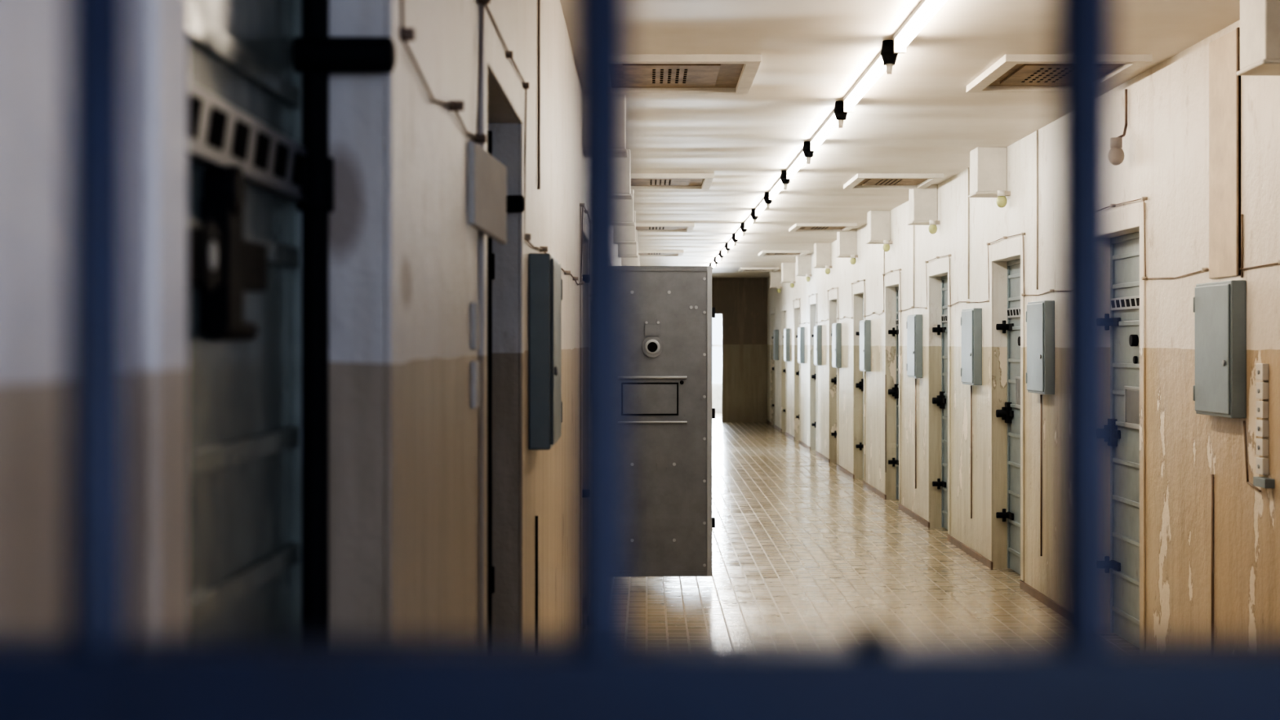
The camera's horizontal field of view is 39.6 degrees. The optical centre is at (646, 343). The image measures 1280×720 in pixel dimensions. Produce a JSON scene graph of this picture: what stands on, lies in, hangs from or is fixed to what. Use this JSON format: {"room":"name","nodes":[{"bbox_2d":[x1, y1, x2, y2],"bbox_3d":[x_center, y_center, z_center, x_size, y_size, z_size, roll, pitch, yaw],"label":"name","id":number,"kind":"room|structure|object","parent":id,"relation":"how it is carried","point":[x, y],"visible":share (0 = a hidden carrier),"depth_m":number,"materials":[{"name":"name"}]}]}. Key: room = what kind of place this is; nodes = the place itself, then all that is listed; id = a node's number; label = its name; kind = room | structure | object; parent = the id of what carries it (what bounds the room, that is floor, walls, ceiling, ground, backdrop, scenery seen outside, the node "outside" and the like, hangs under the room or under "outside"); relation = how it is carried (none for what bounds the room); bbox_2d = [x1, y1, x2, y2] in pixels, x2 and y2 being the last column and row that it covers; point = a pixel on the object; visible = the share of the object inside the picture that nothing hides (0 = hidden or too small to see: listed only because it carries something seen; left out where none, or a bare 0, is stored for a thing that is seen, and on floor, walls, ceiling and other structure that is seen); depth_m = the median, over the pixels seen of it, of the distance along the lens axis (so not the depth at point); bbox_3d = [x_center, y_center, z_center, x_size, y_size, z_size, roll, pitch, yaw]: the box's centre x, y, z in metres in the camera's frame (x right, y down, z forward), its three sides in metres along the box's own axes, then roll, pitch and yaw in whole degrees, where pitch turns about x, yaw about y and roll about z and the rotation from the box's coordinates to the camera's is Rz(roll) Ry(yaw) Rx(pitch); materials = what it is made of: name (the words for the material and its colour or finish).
{"room":"prison interior","nodes":[
{"label":"prison interior","id":0,"kind":"room"},
{"bbox_2d":[0,0,570,635],"bbox_3d":[-0.460,0.115,14.500,0.320,2.600,35.000,0,0,0],"label":"wall","id":1,"kind":"structure","parent":0,"point":[439,249],"depth_m":2.03,"materials":[{"name":"paint"}]},
{"bbox_2d":[145,0,399,635],"bbox_3d":[-0.295,0.375,1.580,0.009,1.980,1.040,0,0,0],"label":"trim","id":2,"kind":"structure","parent":1,"relation":"attached to","point":[166,20],"depth_m":1.09,"materials":[{"name":"paint"}]},
{"bbox_2d":[187,0,395,635],"bbox_3d":[-0.367,0.445,1.582,0.166,1.920,0.904,0,0,0],"label":"door","id":3,"kind":"structure","parent":1,"relation":"in","point":[260,168],"depth_m":1.82,"materials":[{"name":"grey metal"}]},
{"bbox_2d":[400,0,528,234],"bbox_3d":[-0.289,-0.440,3.170,0.022,0.361,2.184,0,0,0],"label":"cable","id":4,"kind":"object","parent":1,"relation":"attached to","point":[406,33],"visible":0.9,"depth_m":3.07,"materials":[{"name":"beige plastic"}]},
{"bbox_2d":[471,302,479,408],"bbox_3d":[-0.295,0.020,3.060,0.010,0.180,0.060,0,0,0],"label":"strip","id":5,"kind":"object","parent":1,"relation":"attached to","point":[475,307],"visible":1,"depth_m":3.03,"materials":[{"name":"beige paint"}]},
{"bbox_2d":[467,141,506,244],"bbox_3d":[-0.291,-0.260,3.102,0.040,0.160,0.243,0,0,8],"label":"electrical box","id":6,"kind":"object","parent":1,"relation":"attached to","point":[486,176],"visible":1,"depth_m":3.06,"materials":[{"name":"beige paint"}]},
{"bbox_2d":[479,4,524,635],"bbox_3d":[-0.295,0.375,3.705,0.009,1.980,1.050,0,0,0],"label":"trim","id":7,"kind":"structure","parent":1,"relation":"attached to","point":[501,68],"depth_m":3.47,"materials":[{"name":"paint"}]},
{"bbox_2d":[487,130,524,635],"bbox_3d":[-0.367,0.445,3.707,0.166,1.920,0.914,0,0,0],"label":"door","id":8,"kind":"structure","parent":1,"relation":"in","point":[515,203],"depth_m":4.13,"materials":[{"name":"grey metal"}]},
{"bbox_2d":[535,0,540,635],"bbox_3d":[-0.294,0.090,4.795,0.008,2.550,0.098,0,0,0],"label":"conduit pipe","id":9,"kind":"object","parent":1,"relation":"attached to","point":[538,1],"visible":0.77,"depth_m":4.84,"materials":[{"name":"black metal"}]},
{"bbox_2d":[528,253,562,449],"bbox_3d":[-0.265,0.020,4.731,0.071,0.500,0.422,0,0,0],"label":"junction box","id":10,"kind":"object","parent":1,"relation":"attached to","point":[545,282],"visible":1,"depth_m":4.52,"materials":[{"name":"blue paint"}]},
{"bbox_2d":[524,233,570,275],"bbox_3d":[-0.289,-0.436,15.320,0.022,0.403,22.136,0,0,0],"label":"cable","id":11,"kind":"object","parent":1,"relation":"attached to","point":[526,236],"visible":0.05,"depth_m":4.99,"materials":[{"name":"beige plastic"}]},
{"bbox_2d":[629,150,631,199],"bbox_3d":[-0.195,-1.042,10.975,0.210,0.285,0.262,0,0,0],"label":"box","id":12,"kind":"object","parent":1,"relation":"attached to","point":[630,194],"visible":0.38,"depth_m":10.85,"materials":[{"name":"beige paint"}]},
{"bbox_2d":[629,189,635,226],"bbox_3d":[-0.195,-1.042,13.475,0.210,0.285,0.262,0,0,0],"label":"box","id":13,"kind":"object","parent":1,"relation":"attached to","point":[632,223],"visible":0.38,"depth_m":13.35,"materials":[{"name":"beige paint"}]},
{"bbox_2d":[629,210,636,244],"bbox_3d":[-0.195,-1.042,15.975,0.210,0.285,0.262,0,0,0],"label":"box","id":14,"kind":"object","parent":1,"relation":"attached to","point":[632,228],"visible":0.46,"depth_m":15.85,"materials":[{"name":"beige paint"}]},
{"bbox_2d":[629,229,638,257],"bbox_3d":[-0.195,-1.042,18.475,0.210,0.285,0.262,0,0,0],"label":"box","id":15,"kind":"object","parent":1,"relation":"attached to","point":[633,247],"visible":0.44,"depth_m":18.35,"materials":[{"name":"beige paint"}]},
{"bbox_2d":[629,242,638,266],"bbox_3d":[-0.195,-1.042,20.975,0.210,0.285,0.262,0,0,0],"label":"box","id":16,"kind":"object","parent":1,"relation":"attached to","point":[633,261],"visible":0.24,"depth_m":20.85,"materials":[{"name":"beige paint"}]},
{"bbox_2d":[0,0,1279,719],"bbox_3d":[0.929,0.118,0.436,2.452,2.587,0.030,0,0,0],"label":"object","id":17,"kind":"object","parent":1,"relation":"attached to","point":[98,670],"visible":1,"depth_m":0.43,"materials":[{"name":"blue paint"}]},
{"bbox_2d":[629,266,715,577],"bbox_3d":[0.047,0.460,10.550,0.721,1.840,0.065,0,0,-3],"label":"door","id":18,"kind":"structure","parent":1,"relation":"in","point":[672,413],"depth_m":10.54,"materials":[{"name":"grey metal"}]},
{"bbox_2d":[711,386,721,413],"bbox_3d":[0.750,0.115,34.400,3.900,2.600,4.400,0,0,0],"label":"wall","id":19,"kind":"structure","parent":0,"point":[716,390],"depth_m":36.40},
{"bbox_2d":[711,344,721,386],"bbox_3d":[1.025,0.040,36.445,1.450,1.650,0.050,0,0,0],"label":"window","id":20,"kind":"structure","parent":19,"relation":"in","point":[713,345],"depth_m":36.43,"materials":[{"name":"white paint"}]},
{"bbox_2d":[711,277,767,422],"bbox_3d":[0.935,0.115,32.100,3.110,2.600,0.200,0,0,0],"label":"wall","id":21,"kind":"structure","parent":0,"point":[741,303],"depth_m":32.00,"materials":[{"name":"brown paint"}]},
{"bbox_2d":[629,413,1117,635],"bbox_3d":[0.650,1.465,16.950,7.700,0.100,40.500,0,0,0],"label":"floor","id":22,"kind":"structure","parent":0,"point":[800,545],"depth_m":10.99,"materials":[{"name":"beige tile"}]},
{"bbox_2d":[560,0,1239,277],"bbox_3d":[0.650,-1.235,16.950,7.700,0.100,40.500,0,0,0],"label":"ceiling","id":23,"kind":"structure","parent":0,"point":[920,117],"depth_m":8.76,"materials":[{"name":"paint"}]},
{"bbox_2d":[638,250,683,256],"bbox_3d":[0.125,-1.170,23.060,0.690,0.030,0.960,0,0,0],"label":"air vent","id":24,"kind":"object","parent":23,"relation":"attached to","point":[642,253],"depth_m":23.00,"materials":[{"name":"white metal"}]},
{"bbox_2d":[635,222,694,232],"bbox_3d":[0.125,-1.170,17.960,0.690,0.030,0.960,0,0,0],"label":"air vent","id":25,"kind":"object","parent":23,"relation":"attached to","point":[640,227],"depth_m":17.84,"materials":[{"name":"white metal"}]},
{"bbox_2d":[631,173,714,189],"bbox_3d":[0.125,-1.170,12.860,0.690,0.030,0.960,0,0,0],"label":"air vent","id":26,"kind":"object","parent":23,"relation":"attached to","point":[638,181],"depth_m":12.80,"materials":[{"name":"white metal"}]},
{"bbox_2d":[629,54,761,94],"bbox_3d":[0.125,-1.170,7.760,0.690,0.030,0.960,0,0,0],"label":"air vent","id":27,"kind":"object","parent":23,"relation":"attached to","point":[649,74],"depth_m":7.69,"materials":[{"name":"white metal"}]},
{"bbox_2d":[711,257,718,266],"bbox_3d":[0.954,-1.120,25.153,0.076,0.130,1.654,0,0,0],"label":"fluorescent light","id":28,"kind":"object","parent":23,"relation":"attached to","point":[714,263],"visible":0.8,"depth_m":24.35,"materials":[{"name":"white paint"}]},
{"bbox_2d":[715,250,724,262],"bbox_3d":[0.954,-1.120,23.413,0.076,0.130,1.654,0,0,0],"label":"fluorescent light","id":29,"kind":"object","parent":23,"relation":"attached to","point":[719,256],"visible":0.78,"depth_m":22.61,"materials":[{"name":"white paint"}]},
{"bbox_2d":[721,242,730,255],"bbox_3d":[0.954,-1.120,21.673,0.076,0.130,1.654,0,0,0],"label":"fluorescent light","id":30,"kind":"object","parent":23,"relation":"attached to","point":[725,250],"visible":0.84,"depth_m":20.88,"materials":[{"name":"white paint"}]},
{"bbox_2d":[728,233,737,248],"bbox_3d":[0.954,-1.120,19.933,0.076,0.130,1.654,0,0,0],"label":"fluorescent light","id":31,"kind":"object","parent":23,"relation":"attached to","point":[732,241],"visible":0.84,"depth_m":19.14,"materials":[{"name":"white paint"}]},
{"bbox_2d":[735,222,746,239],"bbox_3d":[0.954,-1.120,18.193,0.076,0.130,1.654,0,0,0],"label":"fluorescent light","id":32,"kind":"object","parent":23,"relation":"attached to","point":[741,230],"visible":0.86,"depth_m":17.99,"materials":[{"name":"white paint"}]},
{"bbox_2d":[744,208,758,228],"bbox_3d":[0.954,-1.120,16.453,0.076,0.130,1.654,0,0,0],"label":"fluorescent light","id":33,"kind":"object","parent":23,"relation":"attached to","point":[752,218],"visible":0.85,"depth_m":16.30,"materials":[{"name":"white paint"}]},
{"bbox_2d":[737,267,779,271],"bbox_3d":[1.770,-1.170,28.130,0.600,0.030,0.900,0,0,0],"label":"ceiling hatch","id":34,"kind":"object","parent":23,"relation":"attached to","point":[742,269],"depth_m":28.08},
{"bbox_2d":[755,191,772,216],"bbox_3d":[0.954,-1.120,14.713,0.076,0.130,1.654,0,0,0],"label":"fluorescent light","id":35,"kind":"object","parent":23,"relation":"attached to","point":[765,202],"visible":0.85,"depth_m":14.58,"materials":[{"name":"white paint"}]},
{"bbox_2d":[768,170,790,199],"bbox_3d":[0.954,-1.120,12.973,0.076,0.130,1.654,0,0,0],"label":"fluorescent light","id":36,"kind":"object","parent":23,"relation":"attached to","point":[782,182],"visible":0.81,"depth_m":12.83,"materials":[{"name":"white paint"}]},
{"bbox_2d":[758,250,809,256],"bbox_3d":[1.770,-1.170,23.030,0.600,0.030,0.900,0,0,0],"label":"air vent","id":37,"kind":"object","parent":23,"relation":"attached to","point":[763,253],"depth_m":22.97,"materials":[{"name":"white metal"}]},
{"bbox_2d":[786,141,813,178],"bbox_3d":[0.954,-1.120,11.233,0.076,0.130,1.654,0,0,0],"label":"fluorescent light","id":38,"kind":"object","parent":23,"relation":"attached to","point":[805,155],"visible":0.85,"depth_m":11.08,"materials":[{"name":"white paint"}]},
{"bbox_2d":[788,222,857,231],"bbox_3d":[1.770,-1.170,17.930,0.600,0.030,0.900,0,0,0],"label":"air vent","id":39,"kind":"object","parent":23,"relation":"attached to","point":[798,227],"depth_m":17.81,"materials":[{"name":"white metal"}]},
{"bbox_2d":[809,100,847,151],"bbox_3d":[0.954,-1.120,9.493,0.076,0.130,1.654,0,0,0],"label":"fluorescent light","id":40,"kind":"object","parent":23,"relation":"attached to","point":[837,117],"visible":0.88,"depth_m":9.31,"materials":[{"name":"white paint"}]},
{"bbox_2d":[843,40,897,112],"bbox_3d":[0.954,-1.120,7.753,0.076,0.130,1.654,0,0,0],"label":"fluorescent light","id":41,"kind":"object","parent":23,"relation":"attached to","point":[886,59],"visible":0.91,"depth_m":7.55,"materials":[{"name":"white paint"}]},
{"bbox_2d":[843,173,943,189],"bbox_3d":[1.770,-1.170,12.830,0.600,0.030,0.900,0,0,0],"label":"air vent","id":42,"kind":"object","parent":23,"relation":"attached to","point":[860,181],"depth_m":12.79,"materials":[{"name":"white metal"}]},
{"bbox_2d":[893,0,946,53],"bbox_3d":[0.954,-1.120,6.013,0.076,0.130,1.654,0,0,0],"label":"fluorescent light","id":43,"kind":"object","parent":23,"relation":"attached to","point":[922,13],"visible":1,"depth_m":6.36,"materials":[{"name":"white paint"}]},
{"bbox_2d":[966,54,1151,92],"bbox_3d":[1.770,-1.170,7.730,0.600,0.030,0.900,0,0,0],"label":"air vent","id":44,"kind":"object","parent":23,"relation":"attached to","point":[1011,73],"depth_m":7.64,"materials":[{"name":"white metal"}]},
{"bbox_2d":[767,19,1279,635],"bbox_3d":[2.330,0.115,14.500,0.320,2.600,35.000,0,0,0],"label":"wall","id":45,"kind":"structure","parent":0,"point":[1165,148],"depth_m":8.12,"materials":[{"name":"paint"}]},
{"bbox_2d":[770,307,774,424],"bbox_3d":[2.166,0.375,30.550,0.009,1.980,1.000,0,0,0],"label":"trim","id":46,"kind":"structure","parent":45,"relation":"attached to","point":[772,309],"depth_m":30.90,"materials":[{"name":"paint"}]},
{"bbox_2d":[768,270,782,288],"bbox_3d":[2.075,-1.042,28.675,0.190,0.285,0.262,0,0,0],"label":"box","id":47,"kind":"object","parent":45,"relation":"attached to","point":[775,277],"visible":0.78,"depth_m":28.55,"materials":[{"name":"beige paint"}]},
{"bbox_2d":[773,329,778,359],"bbox_3d":[2.135,0.020,29.411,0.071,0.500,0.422,0,0,0],"label":"junction box","id":48,"kind":"object","parent":45,"relation":"attached to","point":[775,332],"visible":1,"depth_m":29.20,"materials":[{"name":"blue paint"}]},
{"bbox_2d":[777,286,782,293],"bbox_3d":[2.129,-0.863,28.470,0.081,0.103,0.064,0,0,0],"label":"lamp","id":49,"kind":"object","parent":45,"relation":"attached to","point":[779,290],"visible":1,"depth_m":28.45,"materials":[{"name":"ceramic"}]},
{"bbox_2d":[781,304,786,431],"bbox_3d":[2.166,0.375,28.070,0.009,1.980,1.000,0,0,0],"label":"trim","id":50,"kind":"structure","parent":45,"relation":"attached to","point":[784,308],"depth_m":27.63,"materials":[{"name":"paint"}]},
{"bbox_2d":[783,328,790,361],"bbox_3d":[2.135,0.020,27.111,0.071,0.500,0.422,0,0,0],"label":"junction box","id":51,"kind":"object","parent":45,"relation":"attached to","point":[786,331],"visible":1,"depth_m":26.90,"materials":[{"name":"blue paint"}]},
{"bbox_2d":[780,262,795,282],"bbox_3d":[2.075,-1.042,26.125,0.190,0.285,0.262,0,0,0],"label":"box","id":52,"kind":"object","parent":45,"relation":"attached to","point":[788,269],"visible":0.86,"depth_m":26.00,"materials":[{"name":"beige paint"}]},
{"bbox_2d":[790,280,795,288],"bbox_3d":[2.129,-0.863,25.920,0.081,0.103,0.064,0,0,0],"label":"lamp","id":53,"kind":"object","parent":45,"relation":"attached to","point":[792,285],"visible":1,"depth_m":25.90,"materials":[{"name":"glass"}]},
{"bbox_2d":[794,300,799,439],"bbox_3d":[2.166,0.375,25.590,0.009,1.980,1.000,0,0,0],"label":"trim","id":54,"kind":"structure","parent":45,"relation":"attached to","point":[796,303],"depth_m":25.95,"materials":[{"name":"paint"}]},
{"bbox_2d":[795,335,799,419],"bbox_3d":[2.251,0.445,25.590,0.138,1.920,0.860,0,0,0],"label":"door","id":55,"kind":"structure","parent":45,"relation":"in","point":[797,372],"depth_m":25.95,"materials":[{"name":"grey metal"}]},
{"bbox_2d":[797,326,804,363],"bbox_3d":[2.135,0.020,24.611,0.071,0.500,0.422,0,0,0],"label":"junction box","id":56,"kind":"object","parent":45,"relation":"attached to","point":[801,331],"visible":1,"depth_m":24.40,"materials":[{"name":"blue paint"}]},
{"bbox_2d":[795,253,811,275],"bbox_3d":[2.075,-1.042,23.575,0.190,0.285,0.262,0,0,0],"label":"box","id":57,"kind":"object","parent":45,"relation":"attached to","point":[803,264],"visible":0.78,"depth_m":23.45,"materials":[{"name":"beige paint"}]},
{"bbox_2d":[805,274,812,281],"bbox_3d":[2.129,-0.863,23.370,0.081,0.103,0.064,0,0,0],"label":"lamp","id":58,"kind":"object","parent":45,"relation":"attached to","point":[807,276],"visible":1,"depth_m":23.35,"materials":[{"name":"glass"}]},
{"bbox_2d":[809,295,817,450],"bbox_3d":[2.166,0.375,23.110,0.009,1.980,1.000,0,0,0],"label":"trim","id":59,"kind":"structure","parent":45,"relation":"attached to","point":[813,300],"depth_m":23.43,"materials":[{"name":"paint"}]},
{"bbox_2d":[811,334,816,427],"bbox_3d":[2.251,0.445,23.110,0.138,1.920,0.860,0,0,0],"label":"door","id":60,"kind":"structure","parent":45,"relation":"in","point":[813,376],"depth_m":23.48,"materials":[{"name":"grey metal"}]},
{"bbox_2d":[813,324,822,365],"bbox_3d":[2.135,0.020,22.211,0.071,0.500,0.422,0,0,0],"label":"junction box","id":61,"kind":"object","parent":45,"relation":"attached to","point":[817,328],"visible":1,"depth_m":22.00,"materials":[{"name":"blue paint"}]},
{"bbox_2d":[813,243,831,267],"bbox_3d":[2.075,-1.042,21.025,0.190,0.285,0.262,0,0,0],"label":"box","id":62,"kind":"object","parent":45,"relation":"attached to","point":[822,251],"visible":0.82,"depth_m":20.90,"materials":[{"name":"beige paint"}]},
{"bbox_2d":[825,265,831,274],"bbox_3d":[2.129,-0.863,20.820,0.081,0.103,0.064,0,0,0],"label":"lamp","id":63,"kind":"object","parent":45,"relation":"attached to","point":[827,267],"visible":1,"depth_m":20.80,"materials":[{"name":"glass"}]},
{"bbox_2d":[828,288,838,464],"bbox_3d":[2.166,0.375,20.630,0.009,1.980,1.000,0,0,0],"label":"trim","id":64,"kind":"structure","parent":45,"relation":"attached to","point":[833,295],"depth_m":21.06,"materials":[{"name":"paint"}]},
{"bbox_2d":[831,333,836,437],"bbox_3d":[2.251,0.445,20.630,0.138,1.920,0.860,0,0,0],"label":"door","id":65,"kind":"structure","parent":45,"relation":"in","point":[833,380],"depth_m":21.00,"materials":[{"name":"grey metal"}]},
{"bbox_2d":[831,323,841,368],"bbox_3d":[2.135,0.020,20.011,0.071,0.500,0.422,0,0,0],"label":"junction box","id":66,"kind":"object","parent":45,"relation":"attached to","point":[836,327],"visible":1,"depth_m":19.80,"materials":[{"name":"blue paint"}]},
{"bbox_2d":[835,228,857,257],"bbox_3d":[2.075,-1.042,18.475,0.190,0.285,0.262,0,0,0],"label":"box","id":67,"kind":"object","parent":45,"relation":"attached to","point":[846,242],"visible":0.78,"depth_m":18.35,"materials":[{"name":"beige paint"}]},
{"bbox_2d":[849,254,857,264],"bbox_3d":[2.129,-0.863,18.270,0.081,0.103,0.064,0,0,0],"label":"lamp","id":68,"kind":"object","parent":45,"relation":"attached to","point":[852,260],"visible":1,"depth_m":18.25,"materials":[{"name":"ceramic"}]},
{"bbox_2d":[853,281,865,480],"bbox_3d":[2.166,0.375,18.150,0.009,1.980,1.000,0,0,0],"label":"trim","id":69,"kind":"structure","parent":45,"relation":"attached to","point":[857,288],"depth_m":17.80,"materials":[{"name":"paint"}]},
{"bbox_2d":[855,294,863,478],"bbox_3d":[2.251,0.445,18.150,0.138,1.920,0.860,0,0,0],"label":"door","id":70,"kind":"structure","parent":45,"relation":"in","point":[860,384],"depth_m":18.53,"materials":[{"name":"grey metal"}]},
{"bbox_2d":[858,320,871,371],"bbox_3d":[2.135,0.020,17.411,0.071,0.500,0.422,0,0,0],"label":"junction box","id":71,"kind":"object","parent":45,"relation":"attached to","point":[864,327],"visible":1,"depth_m":17.21,"materials":[{"name":"blue paint"}]},
{"bbox_2d":[866,210,890,244],"bbox_3d":[2.075,-1.042,15.925,0.190,0.285,0.262,0,0,0],"label":"box","id":72,"kind":"object","parent":45,"relation":"attached to","point":[878,222],"visible":0.84,"depth_m":15.80,"materials":[{"name":"beige paint"}]},
{"bbox_2d":[883,244,886,472],"bbox_3d":[2.164,-0.010,16.150,0.010,2.350,0.110,0,0,0],"label":"conduit pipe","id":73,"kind":"object","parent":45,"relation":"attached to","point":[883,244],"visible":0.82,"depth_m":16.10,"materials":[{"name":"beige metal"}]},
{"bbox_2d":[882,240,892,251],"bbox_3d":[2.129,-0.863,15.720,0.081,0.103,0.064,0,0,0],"label":"lamp","id":74,"kind":"object","parent":45,"relation":"attached to","point":[886,247],"visible":1,"depth_m":15.70,"materials":[{"name":"glass"}]},
{"bbox_2d":[884,271,901,503],"bbox_3d":[2.166,0.375,15.670,0.009,1.980,1.000,0,0,0],"label":"trim","id":75,"kind":"structure","parent":45,"relation":"attached to","point":[894,278],"depth_m":15.21,"materials":[{"name":"paint"}]},
{"bbox_2d":[888,286,898,499],"bbox_3d":[2.251,0.445,15.670,0.138,1.920,0.860,0,0,0],"label":"door","id":76,"kind":"structure","parent":45,"relation":"in","point":[895,391],"depth_m":16.04,"materials":[{"name":"grey metal"}]},
{"bbox_2d":[766,419,1053,610],"bbox_3d":[2.164,1.393,14.500,0.012,0.045,35.000,0,0,0],"label":"baseboard","id":77,"kind":"structure","parent":45,"relation":"attached to","point":[1046,601],"depth_m":12.52,"materials":[{"name":"beige tile"}]},
{"bbox_2d":[906,314,922,377],"bbox_3d":[2.135,0.020,14.191,0.071,0.500,0.422,0,0,0],"label":"junction box","id":78,"kind":"object","parent":45,"relation":"attached to","point":[914,322],"visible":1,"depth_m":13.99,"materials":[{"name":"blue paint"}]},
{"bbox_2d":[913,225,915,488],"bbox_3d":[2.164,-0.010,14.350,0.010,2.350,0.110,0,0,0],"label":"conduit pipe","id":79,"kind":"object","parent":45,"relation":"attached to","point":[913,225],"visible":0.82,"depth_m":14.29,"materials":[{"name":"beige metal"}]},
{"bbox_2d":[907,184,937,225],"bbox_3d":[2.075,-1.042,13.375,0.190,0.285,0.262,0,0,0],"label":"box","id":80,"kind":"object","parent":45,"relation":"attached to","point":[922,202],"visible":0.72,"depth_m":13.25,"materials":[{"name":"beige paint"}]},
{"bbox_2d":[928,219,940,234],"bbox_3d":[2.129,-0.863,13.170,0.081,0.103,0.064,0,0,0],"label":"lamp","id":81,"kind":"object","parent":45,"relation":"attached to","point":[932,228],"visible":1,"depth_m":13.15,"materials":[{"name":"glass"}]},
{"bbox_2d":[927,257,950,534],"bbox_3d":[2.166,0.375,13.190,0.009,1.980,1.000,0,0,0],"label":"trim","id":82,"kind":"structure","parent":45,"relation":"attached to","point":[942,266],"depth_m":13.13,"materials":[{"name":"paint"}]},
{"bbox_2d":[932,275,947,529],"bbox_3d":[2.251,0.445,13.190,0.138,1.920,0.860,0,0,0],"label":"door","id":83,"kind":"structure","parent":45,"relation":"in","point":[941,400],"depth_m":13.53,"materials":[{"name":"grey metal"}]},
{"bbox_2d":[968,167,972,518],"bbox_3d":[2.164,-0.010,11.900,0.010,2.350,0.110,0,0,0],"label":"conduit pipe","id":84,"kind":"object","parent":45,"relation":"attached to","point":[968,167],"visible":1,"depth_m":11.85,"materials":[{"name":"beige metal"}]},
{"bbox_2d":[960,307,982,385],"bbox_3d":[2.135,0.020,11.711,0.071,0.500,0.422,0,0,0],"label":"junction box","id":85,"kind":"object","parent":45,"relation":"attached to","point":[971,318],"visible":1,"depth_m":11.52,"materials":[{"name":"blue paint"}]},
{"bbox_2d":[968,146,1007,197],"bbox_3d":[2.075,-1.042,10.825,0.190,0.285,0.262,0,0,0],"label":"box","id":86,"kind":"object","parent":45,"relation":"attached to","point":[988,165],"visible":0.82,"depth_m":10.70,"materials":[{"name":"beige paint"}]},
{"bbox_2d":[995,190,1010,207],"bbox_3d":[2.129,-0.863,10.620,0.081,0.103,0.064,0,0,0],"label":"lamp","id":87,"kind":"object","parent":45,"relation":"attached to","point":[1001,201],"visible":1,"depth_m":10.60,"materials":[{"name":"glass"}]},
{"bbox_2d":[989,236,1024,581],"bbox_3d":[2.166,0.375,10.710,0.009,1.980,1.000,0,0,0],"label":"trim","id":88,"kind":"structure","parent":45,"relation":"attached to","point":[1014,247],"depth_m":10.27,"materials":[{"name":"paint"}]},
{"bbox_2d":[995,258,1020,574],"bbox_3d":[2.251,0.445,10.710,0.138,1.920,0.860,0,0,0],"label":"door","id":89,"kind":"structure","parent":45,"relation":"in","point":[1011,412],"depth_m":11.00,"materials":[{"name":"grey metal"}]},
{"bbox_2d":[792,196,1279,324],"bbox_3d":[2.159,-0.454,16.075,0.022,0.387,20.086,0,0,0],"label":"cable","id":90,"kind":"object","parent":45,"relation":"attached to","point":[1203,269],"visible":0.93,"depth_m":11.22,"materials":[{"name":"beige plastic"}]},
{"bbox_2d":[1035,129,1042,555],"bbox_3d":[2.164,-0.010,9.800,0.010,2.350,0.110,0,0,0],"label":"conduit pipe","id":91,"kind":"object","parent":45,"relation":"attached to","point":[1037,131],"visible":1,"depth_m":9.75,"materials":[{"name":"beige metal"}]},
{"bbox_2d":[1026,300,1053,394],"bbox_3d":[2.135,0.020,9.661,0.071,0.500,0.422,0,0,0],"label":"junction box","id":92,"kind":"object","parent":45,"relation":"attached to","point":[1039,314],"visible":0.97,"depth_m":9.51,"materials":[{"name":"blue paint"}]},
{"bbox_2d":[1114,88,1127,165],"bbox_3d":[2.109,-0.971,7.968,0.070,0.348,0.112,0,0,27],"label":"lamp","id":93,"kind":"object","parent":45,"relation":"attached to","point":[1119,155],"visible":0.76,"depth_m":7.93,"materials":[{"name":"beige glass"}]},
{"bbox_2d":[1114,231,1139,635],"bbox_3d":[2.251,0.445,8.230,0.138,1.920,0.860,0,0,0],"label":"door","id":94,"kind":"structure","parent":45,"relation":"in","point":[1126,246],"depth_m":8.39,"materials":[{"name":"grey metal"}]},
{"bbox_2d":[1114,202,1145,635],"bbox_3d":[2.166,0.375,8.230,0.009,1.980,1.000,0,0,0],"label":"trim","id":95,"kind":"structure","parent":45,"relation":"attached to","point":[1132,216],"depth_m":7.75,"materials":[{"name":"paint"}]},
{"bbox_2d":[1193,280,1246,417],"bbox_3d":[2.135,0.020,6.641,0.071,0.500,0.422,0,0,0],"label":"junction box","id":96,"kind":"object","parent":45,"relation":"attached to","point":[1220,308],"visible":1,"depth_m":6.51,"materials":[{"name":"blue paint"}]},
{"bbox_2d":[1208,27,1240,278],"bbox_3d":[2.163,-0.703,6.660,0.014,0.905,0.340,0,0,0],"label":"panel","id":97,"kind":"object","parent":45,"relation":"attached to","point":[1224,85],"visible":0.91,"depth_m":6.63,"materials":[{"name":"white paint"}]},
{"bbox_2d":[1211,213,1261,635],"bbox_3d":[2.164,0.443,6.537,0.010,1.825,0.535,0,0,0],"label":"conduit pipe","id":98,"kind":"object","parent":45,"relation":"attached to","point":[1242,215],"visible":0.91,"depth_m":6.79,"materials":[{"name":"brown metal"}]},
{"bbox_2d":[1235,0,1279,75],"bbox_3d":[2.075,-1.042,5.845,0.190,0.285,0.262,0,0,0],"label":"box","id":99,"kind":"object","parent":45,"relation":"attached to","point":[1260,20],"visible":1,"depth_m":5.79,"materials":[{"name":"beige paint"}]},
{"bbox_2d":[1253,363,1275,488],"bbox_3d":[2.152,0.285,6.205,0.035,0.430,0.130,0,0,0],"label":"strip","id":100,"kind":"object","parent":45,"relation":"attached to","point":[1261,369],"visible":1,"depth_m":6.20,"materials":[{"name":"plastic"}]}
]}

